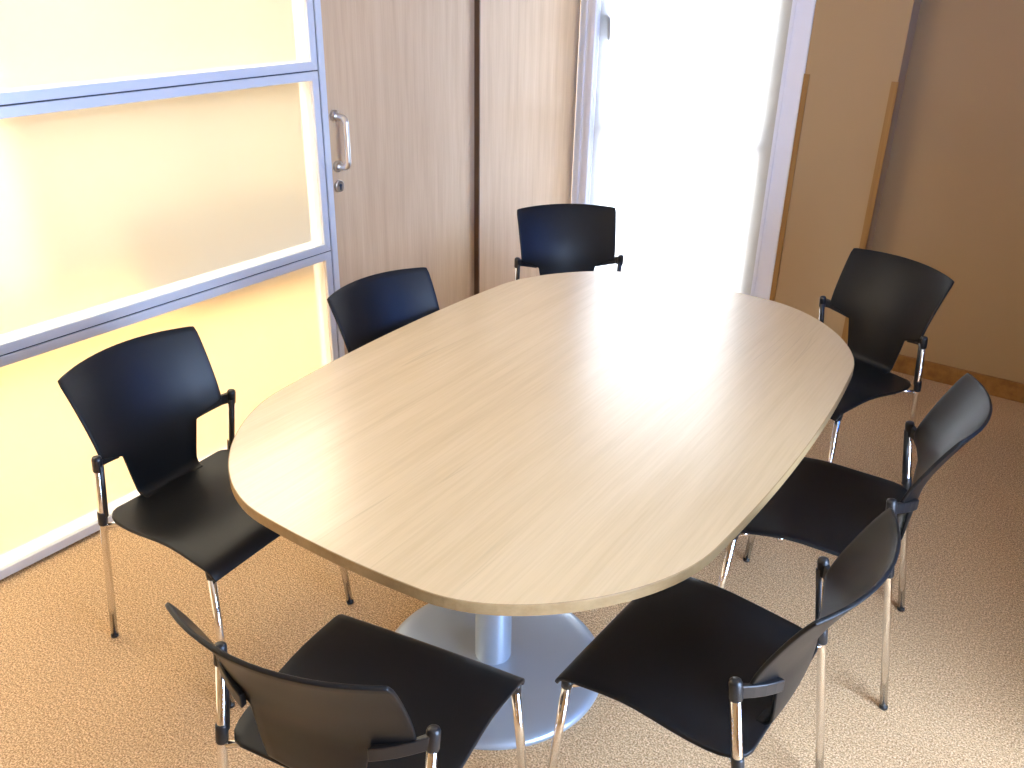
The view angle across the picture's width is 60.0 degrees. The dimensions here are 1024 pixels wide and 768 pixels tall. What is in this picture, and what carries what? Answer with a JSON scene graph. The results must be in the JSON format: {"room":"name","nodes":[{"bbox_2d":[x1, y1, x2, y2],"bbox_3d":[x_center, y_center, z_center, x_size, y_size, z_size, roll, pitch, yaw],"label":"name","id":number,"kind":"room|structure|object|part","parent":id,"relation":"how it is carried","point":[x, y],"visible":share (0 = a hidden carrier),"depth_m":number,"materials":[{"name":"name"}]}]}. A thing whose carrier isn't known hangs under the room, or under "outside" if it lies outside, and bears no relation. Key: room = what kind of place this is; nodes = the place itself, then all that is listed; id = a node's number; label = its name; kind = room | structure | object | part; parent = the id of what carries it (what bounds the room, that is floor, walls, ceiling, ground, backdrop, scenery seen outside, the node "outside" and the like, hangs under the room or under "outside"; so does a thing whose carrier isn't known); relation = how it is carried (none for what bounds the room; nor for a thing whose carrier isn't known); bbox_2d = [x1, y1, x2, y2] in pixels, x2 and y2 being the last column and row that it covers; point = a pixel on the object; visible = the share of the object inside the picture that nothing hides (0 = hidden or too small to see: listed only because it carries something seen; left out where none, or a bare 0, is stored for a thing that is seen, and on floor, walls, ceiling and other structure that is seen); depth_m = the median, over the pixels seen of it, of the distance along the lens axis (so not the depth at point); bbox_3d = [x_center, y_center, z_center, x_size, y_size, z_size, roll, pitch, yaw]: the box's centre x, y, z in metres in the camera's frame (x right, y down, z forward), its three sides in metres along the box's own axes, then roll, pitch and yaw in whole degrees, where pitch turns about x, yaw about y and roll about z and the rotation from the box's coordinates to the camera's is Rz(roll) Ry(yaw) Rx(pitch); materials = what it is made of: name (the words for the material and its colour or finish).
{"room":"meeting room","nodes":[
{"label":"meeting room","id":0,"kind":"room"},
{"bbox_2d":[0,371,1023,767],"bbox_3d":[0.281,1.057,2.240,4.184,0.100,6.310,18,30,31],"label":"floor","id":1,"kind":"structure","parent":0,"point":[73,694],"depth_m":2.69,"materials":[{"name":"carpet"}]},
{"bbox_2d":[0,0,338,579],"bbox_3d":[-1.391,-0.715,2.731,0.110,2.589,2.082,18,30,31],"label":"glass partition","id":2,"kind":"structure","parent":1,"relation":"on","point":[162,166],"depth_m":2.97,"materials":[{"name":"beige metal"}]},
{"bbox_3d":[-1.350,-1.173,2.484,0.001,0.657,2.019,18,30,31],"label":"frosted pane","id":3,"kind":"part","parent":2,"relation":"part of","materials":[{"name":"white glass"}]},
{"bbox_3d":[-1.360,-1.175,2.490,0.055,0.713,2.075,18,30,31],"label":"glazing frame","id":4,"kind":"part","parent":2,"relation":"part of","materials":[{"name":"silver metal"}]},
{"bbox_3d":[-1.364,-0.527,2.796,0.001,0.655,2.019,18,30,31],"label":"frosted pane","id":5,"kind":"part","parent":2,"relation":"part of","materials":[{"name":"white glass"}]},
{"bbox_3d":[-1.373,-0.530,2.802,0.055,0.711,2.075,18,30,31],"label":"glazing frame","id":6,"kind":"part","parent":2,"relation":"part of","materials":[{"name":"silver metal"}]},
{"bbox_3d":[-1.378,0.129,3.112,0.001,0.679,2.019,18,30,31],"label":"frosted pane","id":7,"kind":"part","parent":2,"relation":"part of","materials":[{"name":"white glass"}]},
{"bbox_3d":[-1.387,0.126,3.118,0.055,0.735,2.075,18,30,31],"label":"glazing frame","id":8,"kind":"part","parent":2,"relation":"part of","materials":[{"name":"silver metal"}]},
{"bbox_2d":[57,326,353,708],"bbox_3d":[-0.883,0.341,2.577,0.591,0.857,0.531,15,29,26],"label":"chair","id":9,"kind":"object","parent":1,"relation":"on","point":[140,400],"visible":0.85,"depth_m":2.52,"materials":[{"name":"black plastic"}]},
{"bbox_3d":[-1.149,0.478,2.510,0.123,0.649,0.020,16,29,28],"label":"leg","id":10,"kind":"part","parent":9,"relation":"part of","materials":[{"name":"silver metal"}]},
{"bbox_3d":[-0.936,0.430,2.406,0.420,0.031,0.096,15,29,26],"label":"seat rail","id":11,"kind":"part","parent":9,"relation":"part of","materials":[{"name":"silver metal"}]},
{"bbox_3d":[-1.062,0.092,2.575,0.167,0.413,0.457,15,29,26],"label":"backrest","id":12,"kind":"part","parent":9,"relation":"part of","materials":[{"name":"black plastic"}]},
{"bbox_3d":[-0.828,0.347,2.544,0.442,0.055,0.487,15,29,26],"label":"seat","id":13,"kind":"part","parent":9,"relation":"part of","materials":[{"name":"black plastic"}]},
{"bbox_3d":[-0.774,0.689,2.362,0.021,0.412,0.059,-7,27,-16],"label":"leg","id":14,"kind":"part","parent":9,"relation":"part of","materials":[{"name":"silver metal"}]},
{"bbox_3d":[-0.912,0.305,2.880,0.123,0.649,0.020,14,29,25],"label":"leg","id":15,"kind":"part","parent":9,"relation":"part of","materials":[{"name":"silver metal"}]},
{"bbox_3d":[-0.532,0.512,2.739,0.059,0.412,0.021,-5,26,-12],"label":"leg","id":16,"kind":"part","parent":9,"relation":"part of","materials":[{"name":"silver metal"}]},
{"bbox_2d":[313,0,344,357],"bbox_3d":[-0.758,-1.069,3.502,0.062,2.595,0.032,18,30,31],"label":"trim","id":17,"kind":"structure","parent":1,"relation":"on","point":[316,3],"depth_m":3.55,"materials":[{"name":"silver metal"}]},
{"bbox_2d":[165,602,526,767],"bbox_3d":[-0.307,0.715,1.828,0.531,0.857,0.591,12,28,22],"label":"chair","id":18,"kind":"object","parent":1,"relation":"on","point":[358,693],"visible":1,"depth_m":1.75,"materials":[{"name":"black plastic"}]},
{"bbox_3d":[-0.594,0.823,1.821,0.020,0.649,0.123,12,28,20],"label":"leg","id":19,"kind":"part","parent":18,"relation":"part of","materials":[{"name":"silver metal"}]},
{"bbox_3d":[-0.461,0.663,1.944,0.096,0.031,0.420,12,28,22],"label":"seat rail","id":20,"kind":"part","parent":18,"relation":"part of","materials":[{"name":"silver metal"}]},
{"bbox_3d":[-0.392,0.597,1.557,0.457,0.413,0.167,12,28,22],"label":"backrest","id":21,"kind":"part","parent":18,"relation":"part of","materials":[{"name":"black plastic"}]},
{"bbox_3d":[-0.166,0.916,1.645,0.020,0.649,0.123,13,28,23],"label":"leg","id":22,"kind":"part","parent":18,"relation":"part of","materials":[{"name":"silver metal"}]},
{"bbox_2d":[513,684,521,694],"bbox_3d":[0.006,0.666,1.955,0.030,0.029,0.030,12,28,22],"label":"socket","id":23,"kind":"object","parent":18,"relation":"attached to","point":[518,687],"depth_m":1.95,"materials":[{"name":"silver plastic"}]},
{"bbox_3d":[0.022,0.854,2.054,0.059,0.412,0.021,-9,28,-20],"label":"leg","id":24,"kind":"part","parent":18,"relation":"part of","materials":[{"name":"silver metal"}]},
{"bbox_2d":[327,267,439,352],"bbox_3d":[-0.291,0.096,3.111,0.591,0.857,0.531,21,32,35],"label":"chair","id":25,"kind":"object","parent":1,"relation":"on","point":[364,310],"visible":0.16,"depth_m":3.11,"materials":[{"name":"black plastic"}]},
{"bbox_2d":[228,271,853,749],"bbox_3d":[0.186,0.321,2.796,1.373,0.740,2.066,17,30,29],"label":"conference table","id":26,"kind":"object","parent":1,"relation":"on","point":[513,459],"visible":0.88,"depth_m":2.35,"materials":[{"name":"brown wood"}]},
{"bbox_2d":[514,204,623,279],"bbox_3d":[0.271,-0.315,3.986,0.531,0.857,0.591,-2,26,-8],"label":"chair","id":27,"kind":"object","parent":1,"relation":"on","point":[554,238],"visible":0.36,"depth_m":4.05,"materials":[{"name":"black plastic"}]},
{"bbox_2d":[547,508,900,767],"bbox_3d":[0.465,0.650,1.995,0.591,0.857,0.531,19,31,32],"label":"chair","id":28,"kind":"object","parent":1,"relation":"on","point":[708,664],"visible":0.96,"depth_m":1.95,"materials":[{"name":"black plastic"}]},
{"bbox_3d":[0.100,0.853,2.060,0.059,0.412,0.021,-2,26,-6],"label":"leg","id":29,"kind":"part","parent":28,"relation":"part of","materials":[{"name":"silver metal"}]},
{"bbox_2d":[561,681,572,689],"bbox_3d":[0.124,0.661,1.970,0.030,0.029,0.030,19,31,32],"label":"socket","id":30,"kind":"object","parent":28,"relation":"attached to","point":[566,685],"depth_m":1.96,"materials":[{"name":"silver plastic"}]},
{"bbox_3d":[0.414,0.624,2.024,0.442,0.055,0.487,19,31,32],"label":"seat","id":31,"kind":"part","parent":28,"relation":"part of","materials":[{"name":"black plastic"}]},
{"bbox_3d":[0.455,0.866,1.777,0.123,0.649,0.020,18,30,31],"label":"leg","id":32,"kind":"part","parent":28,"relation":"part of","materials":[{"name":"silver metal"}]},
{"bbox_3d":[0.739,0.707,2.119,0.123,0.649,0.020,20,32,34],"label":"leg","id":33,"kind":"part","parent":28,"relation":"part of","materials":[{"name":"silver metal"}]},
{"bbox_3d":[0.638,0.509,1.785,0.167,0.413,0.457,19,31,32],"label":"backrest","id":34,"kind":"part","parent":28,"relation":"part of","materials":[{"name":"black plastic"}]},
{"bbox_2d":[717,373,992,710],"bbox_3d":[0.957,0.384,2.568,0.591,0.857,0.531,14,28,24],"label":"chair","id":35,"kind":"object","parent":1,"relation":"on","point":[824,506],"visible":0.77,"depth_m":2.50,"materials":[{"name":"black plastic"}]},
{"bbox_3d":[0.602,0.614,2.578,0.059,0.412,0.021,-6,27,-15],"label":"leg","id":36,"kind":"part","parent":35,"relation":"part of","materials":[{"name":"silver metal"}]},
{"bbox_3d":[0.823,0.453,2.436,0.420,0.031,0.096,14,28,24],"label":"seat rail","id":37,"kind":"part","parent":35,"relation":"part of","materials":[{"name":"silver metal"}]},
{"bbox_3d":[0.823,0.431,2.966,0.021,0.412,0.059,-8,27,-18],"label":"leg","id":38,"kind":"part","parent":35,"relation":"part of","materials":[{"name":"silver metal"}]},
{"bbox_3d":[0.901,0.362,2.589,0.442,0.055,0.487,14,28,24],"label":"seat","id":39,"kind":"part","parent":35,"relation":"part of","materials":[{"name":"black plastic"}]},
{"bbox_3d":[0.997,0.599,2.353,0.123,0.649,0.020,13,28,22],"label":"leg","id":40,"kind":"part","parent":35,"relation":"part of","materials":[{"name":"silver metal"}]},
{"bbox_3d":[1.212,0.421,2.733,0.123,0.649,0.020,14,29,25],"label":"leg","id":41,"kind":"part","parent":35,"relation":"part of","materials":[{"name":"silver metal"}]},
{"bbox_3d":[1.149,0.230,2.385,0.167,0.413,0.457,14,28,24],"label":"backrest","id":42,"kind":"part","parent":35,"relation":"part of","materials":[{"name":"black plastic"}]},
{"bbox_2d":[819,248,953,483],"bbox_3d":[1.269,-0.030,3.441,0.591,0.857,0.531,-13,29,-27],"label":"chair","id":43,"kind":"object","parent":1,"relation":"on","point":[888,300],"visible":0.62,"depth_m":3.40,"materials":[{"name":"black plastic"}]},
{"bbox_3d":[1.151,0.313,3.225,0.021,0.412,0.059,9,27,15],"label":"leg","id":44,"kind":"part","parent":43,"relation":"part of","materials":[{"name":"silver metal"}]},
{"bbox_3d":[1.215,-0.027,3.408,0.442,0.055,0.487,-13,29,-27],"label":"seat","id":45,"kind":"part","parent":43,"relation":"part of","materials":[{"name":"black plastic"}]},
{"bbox_3d":[1.457,-0.273,3.441,0.167,0.413,0.457,-13,29,-27],"label":"backrest","id":46,"kind":"part","parent":43,"relation":"part of","materials":[{"name":"black plastic"}]},
{"bbox_3d":[1.321,0.060,3.271,0.420,0.031,0.096,-13,29,-27],"label":"seat rail","id":47,"kind":"part","parent":43,"relation":"part of","materials":[{"name":"silver metal"}]},
{"bbox_3d":[1.531,0.116,3.378,0.123,0.649,0.020,-14,30,-29],"label":"leg","id":48,"kind":"part","parent":43,"relation":"part of","materials":[{"name":"silver metal"}]},
{"bbox_2d":[480,0,580,292],"bbox_3d":[0.077,-1.552,4.539,0.062,2.595,0.878,18,30,31],"label":"wall","id":49,"kind":"structure","parent":0,"point":[529,48],"depth_m":4.57,"materials":[{"name":"brown wood"}]},
{"bbox_2d":[320,0,473,354],"bbox_3d":[-0.432,-1.230,3.847,0.114,2.584,0.960,18,30,31],"label":"door","id":50,"kind":"structure","parent":49,"relation":"in","point":[399,74],"depth_m":3.90,"materials":[{"name":"brown wood"}]},
{"bbox_3d":[-0.680,-0.969,3.555,0.080,0.223,0.023,18,30,31],"label":"pull handle","id":51,"kind":"part","parent":50,"relation":"part of","materials":[{"name":"silver metal"}]},
{"bbox_2d":[474,0,479,294],"bbox_3d":[-0.174,-1.398,4.208,0.053,2.595,0.008,18,30,31],"label":"trim","id":52,"kind":"structure","parent":49,"relation":"attached to","point":[476,2],"depth_m":4.32,"materials":[{"name":"brown"}]},
{"bbox_2d":[571,6,580,198],"bbox_3d":[1.082,-2.229,5.979,0.100,2.600,2.370,18,30,31],"label":"wall","id":53,"kind":"structure","parent":0,"point":[580,6],"depth_m":5.18,"materials":[{"name":"beige"}]},
{"bbox_2d":[775,0,920,337],"bbox_3d":[1.619,-1.355,4.192,0.420,2.600,0.254,18,30,31],"label":"wall pier","id":54,"kind":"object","parent":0,"point":[857,48],"visible":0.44,"depth_m":4.17,"materials":[{"name":"brown paint"}]},
{"bbox_2d":[769,74,809,300],"bbox_3d":[1.371,-0.868,4.438,0.026,1.300,0.005,18,30,31],"label":"trim","id":55,"kind":"structure","parent":54,"relation":"attached to","point":[806,76],"depth_m":4.38,"materials":[{"name":"brown wood"}]},
{"bbox_2d":[842,81,900,343],"bbox_3d":[1.704,-0.767,4.242,0.031,1.300,0.031,18,30,31],"label":"trim","id":56,"kind":"structure","parent":54,"relation":"attached to","point":[894,89],"depth_m":4.12,"materials":[{"name":"brown wood"}]},
{"bbox_2d":[871,0,1023,383],"bbox_3d":[2.740,-1.026,3.559,2.635,2.600,0.120,18,30,31],"label":"wall","id":57,"kind":"structure","parent":0,"point":[952,203],"depth_m":4.06,"materials":[{"name":"brown paint"}]},
{"bbox_2d":[891,354,1023,402],"bbox_3d":[2.420,0.042,4.215,1.605,0.093,0.016,18,30,31],"label":"baseboard","id":58,"kind":"structure","parent":57,"relation":"attached to","point":[995,386],"depth_m":4.35,"materials":[{"name":"brown wood"}]},
{"bbox_3d":[0.953,-2.682,4.094,1.269,0.150,0.254,18,30,31],"label":"lintel","id":59,"kind":"object","parent":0,"visible":0},
{"bbox_2d":[571,0,815,299],"bbox_3d":[0.889,-1.481,4.594,1.244,2.450,0.119,18,30,31],"label":"window","id":60,"kind":"structure","parent":59,"relation":"attached to","point":[802,11],"depth_m":4.53,"materials":[{"name":"white paint"}]},
{"bbox_2d":[590,0,792,294],"bbox_3d":[0.880,-1.492,4.572,1.028,2.196,0.044,18,30,31],"label":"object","id":61,"kind":"structure","parent":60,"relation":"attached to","point":[687,91],"depth_m":4.64,"materials":[{"name":"glass"}]}
]}

